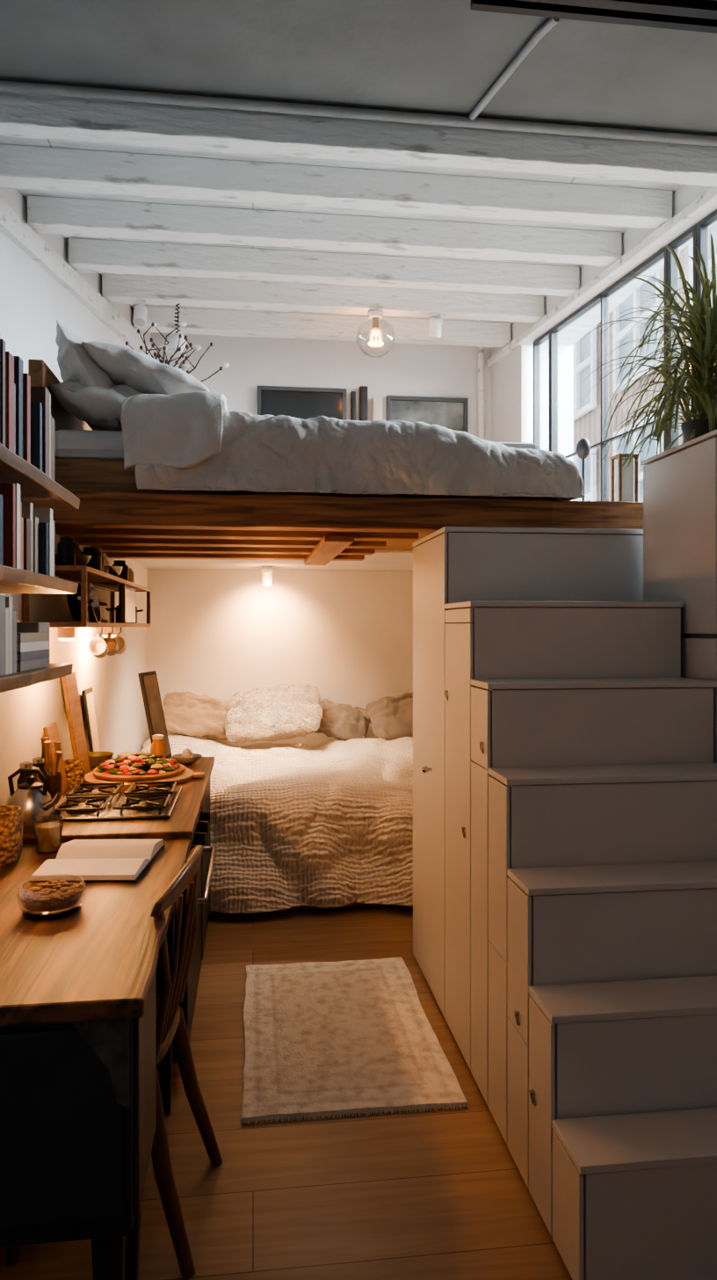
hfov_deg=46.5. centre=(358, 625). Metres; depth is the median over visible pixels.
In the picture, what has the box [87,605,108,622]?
pot
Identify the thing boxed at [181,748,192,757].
garlic bulb
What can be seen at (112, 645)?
mug
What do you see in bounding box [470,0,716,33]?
track
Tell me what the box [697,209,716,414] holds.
window
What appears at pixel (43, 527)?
book
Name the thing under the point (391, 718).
cushion
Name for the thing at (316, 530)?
platform
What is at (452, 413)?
picture frame
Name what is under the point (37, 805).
kettle
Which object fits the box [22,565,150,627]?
wall rack
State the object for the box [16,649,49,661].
book
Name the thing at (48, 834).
glass
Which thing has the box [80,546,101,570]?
jar
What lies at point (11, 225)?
ceiling beam
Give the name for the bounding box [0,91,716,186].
ceiling beam
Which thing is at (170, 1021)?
dining chair
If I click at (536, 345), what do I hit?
window
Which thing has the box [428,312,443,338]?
spotlight
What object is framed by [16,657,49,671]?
book
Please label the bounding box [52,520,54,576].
book
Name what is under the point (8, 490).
book
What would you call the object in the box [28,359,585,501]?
bed
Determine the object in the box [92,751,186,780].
pizza
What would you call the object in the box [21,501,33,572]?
book
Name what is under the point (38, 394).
book
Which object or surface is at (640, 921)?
base cabinet
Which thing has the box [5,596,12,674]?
book
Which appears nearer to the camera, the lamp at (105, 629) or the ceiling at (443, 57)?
the ceiling at (443, 57)
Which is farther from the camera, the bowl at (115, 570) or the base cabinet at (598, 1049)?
the bowl at (115, 570)
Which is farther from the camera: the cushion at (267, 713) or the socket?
the cushion at (267, 713)
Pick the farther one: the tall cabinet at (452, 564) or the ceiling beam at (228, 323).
the ceiling beam at (228, 323)
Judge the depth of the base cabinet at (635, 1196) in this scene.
1.81 m
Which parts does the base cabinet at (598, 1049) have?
handle, door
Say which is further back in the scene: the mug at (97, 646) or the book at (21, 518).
the mug at (97, 646)
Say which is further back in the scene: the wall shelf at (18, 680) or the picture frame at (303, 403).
the picture frame at (303, 403)
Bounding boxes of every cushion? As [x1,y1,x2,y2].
[162,691,229,740]
[224,682,322,742]
[315,698,370,741]
[365,691,413,740]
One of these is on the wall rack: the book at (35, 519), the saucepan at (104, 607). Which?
the saucepan at (104, 607)
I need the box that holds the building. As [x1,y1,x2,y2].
[574,222,716,501]
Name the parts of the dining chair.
leg, seat, leg, rail, leg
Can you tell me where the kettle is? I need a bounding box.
[7,768,61,834]
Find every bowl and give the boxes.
[54,553,91,565]
[87,751,113,770]
[104,565,123,576]
[116,751,140,756]
[171,753,202,763]
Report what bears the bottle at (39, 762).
on the base cabinet at (194, 796)
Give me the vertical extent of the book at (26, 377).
0.225 m
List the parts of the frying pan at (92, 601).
handle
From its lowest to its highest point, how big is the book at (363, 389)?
0.460 m
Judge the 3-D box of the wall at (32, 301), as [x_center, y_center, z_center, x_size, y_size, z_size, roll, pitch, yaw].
[-2.100,-1.350,2.103,0.292,1.720,8.180,0,0,6]
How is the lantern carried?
on the platform
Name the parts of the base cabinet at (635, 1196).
door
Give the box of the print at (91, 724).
[86,691,100,751]
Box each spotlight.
[132,298,147,327]
[261,566,273,586]
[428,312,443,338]
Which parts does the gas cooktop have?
burner, burner, burner, burner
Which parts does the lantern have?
paper panel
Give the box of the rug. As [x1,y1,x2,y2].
[241,957,469,1124]
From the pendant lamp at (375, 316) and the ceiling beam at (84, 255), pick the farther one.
the pendant lamp at (375, 316)
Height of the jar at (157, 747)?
0.147 m
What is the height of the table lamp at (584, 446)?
0.504 m
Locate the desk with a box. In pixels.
[0,838,191,1279]
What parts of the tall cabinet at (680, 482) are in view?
door, door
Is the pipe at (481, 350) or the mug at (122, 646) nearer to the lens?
the mug at (122, 646)
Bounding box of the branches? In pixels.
[125,320,229,382]
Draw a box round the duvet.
[135,408,585,501]
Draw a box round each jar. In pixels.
[0,805,22,865]
[57,537,75,565]
[63,759,84,788]
[73,542,81,554]
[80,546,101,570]
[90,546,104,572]
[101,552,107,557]
[112,560,128,580]
[128,567,134,582]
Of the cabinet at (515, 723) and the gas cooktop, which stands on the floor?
the cabinet at (515, 723)
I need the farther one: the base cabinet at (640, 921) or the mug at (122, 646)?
the mug at (122, 646)
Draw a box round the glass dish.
[16,880,87,919]
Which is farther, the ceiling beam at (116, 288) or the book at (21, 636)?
the ceiling beam at (116, 288)
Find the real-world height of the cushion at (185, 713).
0.338 m
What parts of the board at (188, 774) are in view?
handle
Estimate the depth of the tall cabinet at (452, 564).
3.12 m
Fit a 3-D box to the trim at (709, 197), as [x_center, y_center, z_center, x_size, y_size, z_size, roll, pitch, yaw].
[1.436,-2.031,4.834,0.040,0.053,3.350,0,0,-15]
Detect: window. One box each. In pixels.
[532,329,550,450]
[550,292,602,501]
[602,245,668,501]
[668,224,697,448]
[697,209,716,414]
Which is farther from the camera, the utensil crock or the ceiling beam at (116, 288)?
the ceiling beam at (116, 288)
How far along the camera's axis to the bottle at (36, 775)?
2.80 m
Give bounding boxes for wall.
[0,187,150,382]
[0,527,147,805]
[147,332,574,746]
[491,184,716,443]
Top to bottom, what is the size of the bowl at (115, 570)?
0.060 m
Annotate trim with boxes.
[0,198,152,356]
[487,186,716,366]
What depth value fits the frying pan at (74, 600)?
3.05 m
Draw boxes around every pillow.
[49,379,143,430]
[55,320,122,430]
[81,341,210,394]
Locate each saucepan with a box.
[87,598,116,622]
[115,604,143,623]
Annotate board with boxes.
[43,722,68,793]
[60,670,90,775]
[83,768,204,788]
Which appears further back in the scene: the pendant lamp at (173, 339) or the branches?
the pendant lamp at (173, 339)
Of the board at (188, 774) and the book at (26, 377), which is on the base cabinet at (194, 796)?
the board at (188, 774)
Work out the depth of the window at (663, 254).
5.01 m
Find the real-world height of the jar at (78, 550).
0.120 m
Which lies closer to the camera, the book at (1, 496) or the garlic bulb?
the book at (1, 496)
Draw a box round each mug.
[87,627,109,657]
[102,626,118,655]
[112,626,126,654]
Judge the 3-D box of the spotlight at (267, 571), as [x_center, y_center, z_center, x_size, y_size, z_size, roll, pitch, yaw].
[-0.643,-0.350,5.887,0.084,0.142,0.124,0,0,-7]
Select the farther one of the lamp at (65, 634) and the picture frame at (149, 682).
the picture frame at (149, 682)
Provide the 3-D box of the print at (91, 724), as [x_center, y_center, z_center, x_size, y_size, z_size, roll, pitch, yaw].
[-1.219,0.457,3.842,0.038,0.298,0.150,0,0,-7]
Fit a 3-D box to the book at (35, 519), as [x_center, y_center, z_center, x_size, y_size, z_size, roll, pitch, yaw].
[-0.892,-0.198,2.077,0.178,0.146,0.035,0,0,-7]
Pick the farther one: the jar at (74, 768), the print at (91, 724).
the print at (91, 724)
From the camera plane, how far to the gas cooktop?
2.86 m
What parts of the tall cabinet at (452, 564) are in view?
knob, door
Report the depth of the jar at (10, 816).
2.28 m
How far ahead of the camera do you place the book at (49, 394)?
2.24 m
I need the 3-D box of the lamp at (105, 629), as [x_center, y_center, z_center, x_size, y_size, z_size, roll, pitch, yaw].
[-1.154,0.027,3.866,0.060,0.048,0.060,0,0,-7]
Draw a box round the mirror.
[118,585,135,623]
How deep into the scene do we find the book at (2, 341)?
1.78 m
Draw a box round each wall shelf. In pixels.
[0,442,79,509]
[0,564,78,593]
[0,662,72,692]
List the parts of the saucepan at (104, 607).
lid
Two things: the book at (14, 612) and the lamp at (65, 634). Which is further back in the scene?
the lamp at (65, 634)
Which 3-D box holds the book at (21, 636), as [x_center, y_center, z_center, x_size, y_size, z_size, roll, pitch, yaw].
[-0.880,0.028,2.041,0.175,0.022,0.270,0,0,-7]
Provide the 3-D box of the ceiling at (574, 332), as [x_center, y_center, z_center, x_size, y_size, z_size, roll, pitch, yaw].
[-0.820,-2.280,4.896,5.400,0.140,2.920,0,0,-7]
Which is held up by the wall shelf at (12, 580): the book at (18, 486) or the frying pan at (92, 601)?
the book at (18, 486)
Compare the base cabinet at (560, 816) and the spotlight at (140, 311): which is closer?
the base cabinet at (560, 816)
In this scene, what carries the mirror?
on the wall rack
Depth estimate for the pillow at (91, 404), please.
3.15 m
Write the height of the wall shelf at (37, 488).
0.032 m
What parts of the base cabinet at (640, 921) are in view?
handle, door, door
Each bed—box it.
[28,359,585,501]
[140,733,413,913]
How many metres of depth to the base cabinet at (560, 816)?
2.34 m
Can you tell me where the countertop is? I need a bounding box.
[22,756,214,843]
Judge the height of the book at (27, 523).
0.133 m
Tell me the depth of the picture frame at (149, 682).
3.87 m
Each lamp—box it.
[57,627,75,640]
[102,626,116,637]
[166,303,186,356]
[356,310,395,357]
[576,437,590,501]
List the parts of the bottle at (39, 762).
lid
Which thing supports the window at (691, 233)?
in the wall at (512, 377)
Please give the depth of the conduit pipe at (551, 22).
3.19 m
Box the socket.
[372,317,378,330]
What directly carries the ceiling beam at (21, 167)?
attached to the ceiling at (574, 332)
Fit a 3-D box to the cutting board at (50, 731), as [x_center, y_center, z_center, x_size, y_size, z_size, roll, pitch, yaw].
[-1.133,0.498,3.128,0.059,0.257,0.150,0,0,-7]
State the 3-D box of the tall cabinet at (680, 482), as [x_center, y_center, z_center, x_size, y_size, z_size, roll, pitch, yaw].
[1.359,0.419,2.886,0.560,2.062,0.515,0,0,-7]
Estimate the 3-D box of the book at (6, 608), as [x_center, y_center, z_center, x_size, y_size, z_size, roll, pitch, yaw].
[-0.846,0.033,1.786,0.180,0.144,0.025,0,0,-7]
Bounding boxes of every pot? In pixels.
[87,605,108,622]
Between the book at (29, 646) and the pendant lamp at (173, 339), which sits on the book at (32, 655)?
the book at (29, 646)
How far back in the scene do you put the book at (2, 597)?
1.76 m
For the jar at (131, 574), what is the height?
0.090 m
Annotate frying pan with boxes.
[66,581,88,622]
[87,581,101,622]
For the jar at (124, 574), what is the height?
0.110 m
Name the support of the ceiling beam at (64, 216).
attached to the ceiling at (574, 332)
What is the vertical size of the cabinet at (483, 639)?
1.530 m
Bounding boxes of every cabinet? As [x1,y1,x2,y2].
[22,756,214,1069]
[413,526,643,1017]
[444,601,683,1070]
[471,676,716,1105]
[487,763,716,1144]
[507,860,716,1188]
[529,975,716,1236]
[552,1106,716,1279]
[640,429,716,763]
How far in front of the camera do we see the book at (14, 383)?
1.92 m
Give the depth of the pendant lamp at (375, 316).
5.47 m
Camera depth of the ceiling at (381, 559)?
5.69 m
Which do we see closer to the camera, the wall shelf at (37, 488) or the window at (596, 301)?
the wall shelf at (37, 488)
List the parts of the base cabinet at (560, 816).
door, door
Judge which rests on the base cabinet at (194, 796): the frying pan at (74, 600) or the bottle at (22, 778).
the bottle at (22, 778)
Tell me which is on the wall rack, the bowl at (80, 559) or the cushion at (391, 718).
the bowl at (80, 559)
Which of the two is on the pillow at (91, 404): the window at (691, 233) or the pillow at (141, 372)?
the pillow at (141, 372)
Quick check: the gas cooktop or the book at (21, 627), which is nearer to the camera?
the book at (21, 627)
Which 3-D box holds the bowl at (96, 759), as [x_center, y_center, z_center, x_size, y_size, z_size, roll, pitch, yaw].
[-1.147,0.595,3.655,0.144,0.070,0.143,0,0,-7]
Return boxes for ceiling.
[0,0,716,136]
[0,135,692,344]
[129,549,413,570]
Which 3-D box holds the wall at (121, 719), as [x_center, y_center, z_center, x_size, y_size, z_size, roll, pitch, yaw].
[-2.016,0.440,2.114,1.930,2.020,7.900,0,0,-7]
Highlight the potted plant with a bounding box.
[572,233,716,466]
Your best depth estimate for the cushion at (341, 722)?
6.03 m
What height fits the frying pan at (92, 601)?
0.166 m
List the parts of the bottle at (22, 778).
lid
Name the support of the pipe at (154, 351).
attached to the wall at (32, 301)
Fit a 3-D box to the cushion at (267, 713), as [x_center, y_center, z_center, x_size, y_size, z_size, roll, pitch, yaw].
[-0.585,0.595,5.778,0.679,0.391,0.432,0,0,1]
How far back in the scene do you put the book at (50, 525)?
2.14 m
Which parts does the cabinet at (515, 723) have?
door, door, handle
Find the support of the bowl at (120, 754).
on the base cabinet at (194, 796)
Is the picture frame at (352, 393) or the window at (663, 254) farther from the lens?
the picture frame at (352, 393)
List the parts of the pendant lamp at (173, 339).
lamp shade, coiled cord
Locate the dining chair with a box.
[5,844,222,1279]
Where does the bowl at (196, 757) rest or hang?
on the base cabinet at (194, 796)
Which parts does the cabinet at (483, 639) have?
handle, door, door, handle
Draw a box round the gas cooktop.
[54,781,182,821]
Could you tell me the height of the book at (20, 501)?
0.170 m
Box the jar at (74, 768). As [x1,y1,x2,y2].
[63,759,84,788]
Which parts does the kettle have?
handle, lid, spout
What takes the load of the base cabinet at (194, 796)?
on the floor
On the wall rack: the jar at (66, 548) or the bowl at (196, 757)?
the jar at (66, 548)
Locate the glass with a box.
[33,817,64,851]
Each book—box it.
[0,339,5,446]
[0,482,20,568]
[0,483,15,567]
[0,494,2,565]
[0,595,5,676]
[5,351,14,452]
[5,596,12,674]
[5,607,8,675]
[12,610,16,673]
[13,356,23,458]
[14,383,15,453]
[16,632,49,642]
[16,640,49,652]
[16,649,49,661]
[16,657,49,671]
[20,501,21,516]
[20,516,23,569]
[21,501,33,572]
[23,372,30,463]
[23,517,31,571]
[30,385,49,476]
[30,401,42,471]
[33,508,52,523]
[33,516,38,573]
[38,522,48,575]
[46,522,52,576]
[49,393,50,478]
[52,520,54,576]
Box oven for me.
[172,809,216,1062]
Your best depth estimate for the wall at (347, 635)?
6.30 m
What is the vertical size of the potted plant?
0.700 m
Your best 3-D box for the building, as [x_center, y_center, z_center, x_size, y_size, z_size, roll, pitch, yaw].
[4.154,-4.550,12.116,0.520,16.000,21.000,0,0,-7]
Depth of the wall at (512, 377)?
5.96 m
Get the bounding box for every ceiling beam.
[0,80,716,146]
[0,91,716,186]
[0,144,672,228]
[27,195,621,266]
[68,238,580,297]
[101,272,544,322]
[133,305,510,347]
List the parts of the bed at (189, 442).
headboard, mattress, bed frame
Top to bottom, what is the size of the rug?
0.020 m
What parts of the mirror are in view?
glass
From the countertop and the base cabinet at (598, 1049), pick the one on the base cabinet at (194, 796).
the countertop
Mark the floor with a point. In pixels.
(441, 1194)
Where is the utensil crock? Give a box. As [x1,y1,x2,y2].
[41,737,63,801]
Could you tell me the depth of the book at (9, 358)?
1.84 m
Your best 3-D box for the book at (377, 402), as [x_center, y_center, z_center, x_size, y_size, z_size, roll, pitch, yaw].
[0.142,-1.540,6.339,0.070,0.380,0.052,0,0,-7]
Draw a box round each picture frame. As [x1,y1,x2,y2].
[81,687,101,751]
[138,670,171,758]
[257,385,346,420]
[350,391,356,420]
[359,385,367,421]
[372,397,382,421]
[386,395,468,432]
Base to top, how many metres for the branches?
0.746 m
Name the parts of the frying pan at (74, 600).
handle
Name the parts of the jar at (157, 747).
lid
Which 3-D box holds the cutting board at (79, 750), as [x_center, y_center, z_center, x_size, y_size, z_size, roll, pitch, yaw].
[-1.164,0.409,3.441,0.082,0.437,0.200,0,0,-7]
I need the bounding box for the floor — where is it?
[0,905,572,1279]
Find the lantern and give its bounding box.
[610,453,639,501]
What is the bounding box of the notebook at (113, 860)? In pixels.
[29,838,165,882]
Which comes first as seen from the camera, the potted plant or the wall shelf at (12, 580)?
the wall shelf at (12, 580)
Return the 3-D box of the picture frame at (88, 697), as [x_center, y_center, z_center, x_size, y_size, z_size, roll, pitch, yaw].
[-1.226,0.458,3.842,0.053,0.338,0.190,0,0,-7]
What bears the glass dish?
on the desk
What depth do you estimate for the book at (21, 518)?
1.95 m
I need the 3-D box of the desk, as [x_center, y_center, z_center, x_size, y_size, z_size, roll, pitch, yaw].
[-0.726,1.050,1.970,0.583,0.800,1.110,0,0,-7]
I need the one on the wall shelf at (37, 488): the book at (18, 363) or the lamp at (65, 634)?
the book at (18, 363)
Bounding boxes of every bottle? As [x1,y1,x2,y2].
[17,761,33,785]
[32,756,46,783]
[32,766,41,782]
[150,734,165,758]
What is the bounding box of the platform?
[52,491,643,565]
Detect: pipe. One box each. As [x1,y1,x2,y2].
[152,345,157,360]
[469,17,559,120]
[478,346,484,439]
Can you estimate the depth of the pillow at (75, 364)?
3.18 m
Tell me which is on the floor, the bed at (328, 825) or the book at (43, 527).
the bed at (328, 825)
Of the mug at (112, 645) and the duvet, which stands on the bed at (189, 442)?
the duvet
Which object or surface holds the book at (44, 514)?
on the wall shelf at (12, 580)
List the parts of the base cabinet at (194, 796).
door, door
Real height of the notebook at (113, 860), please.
0.035 m

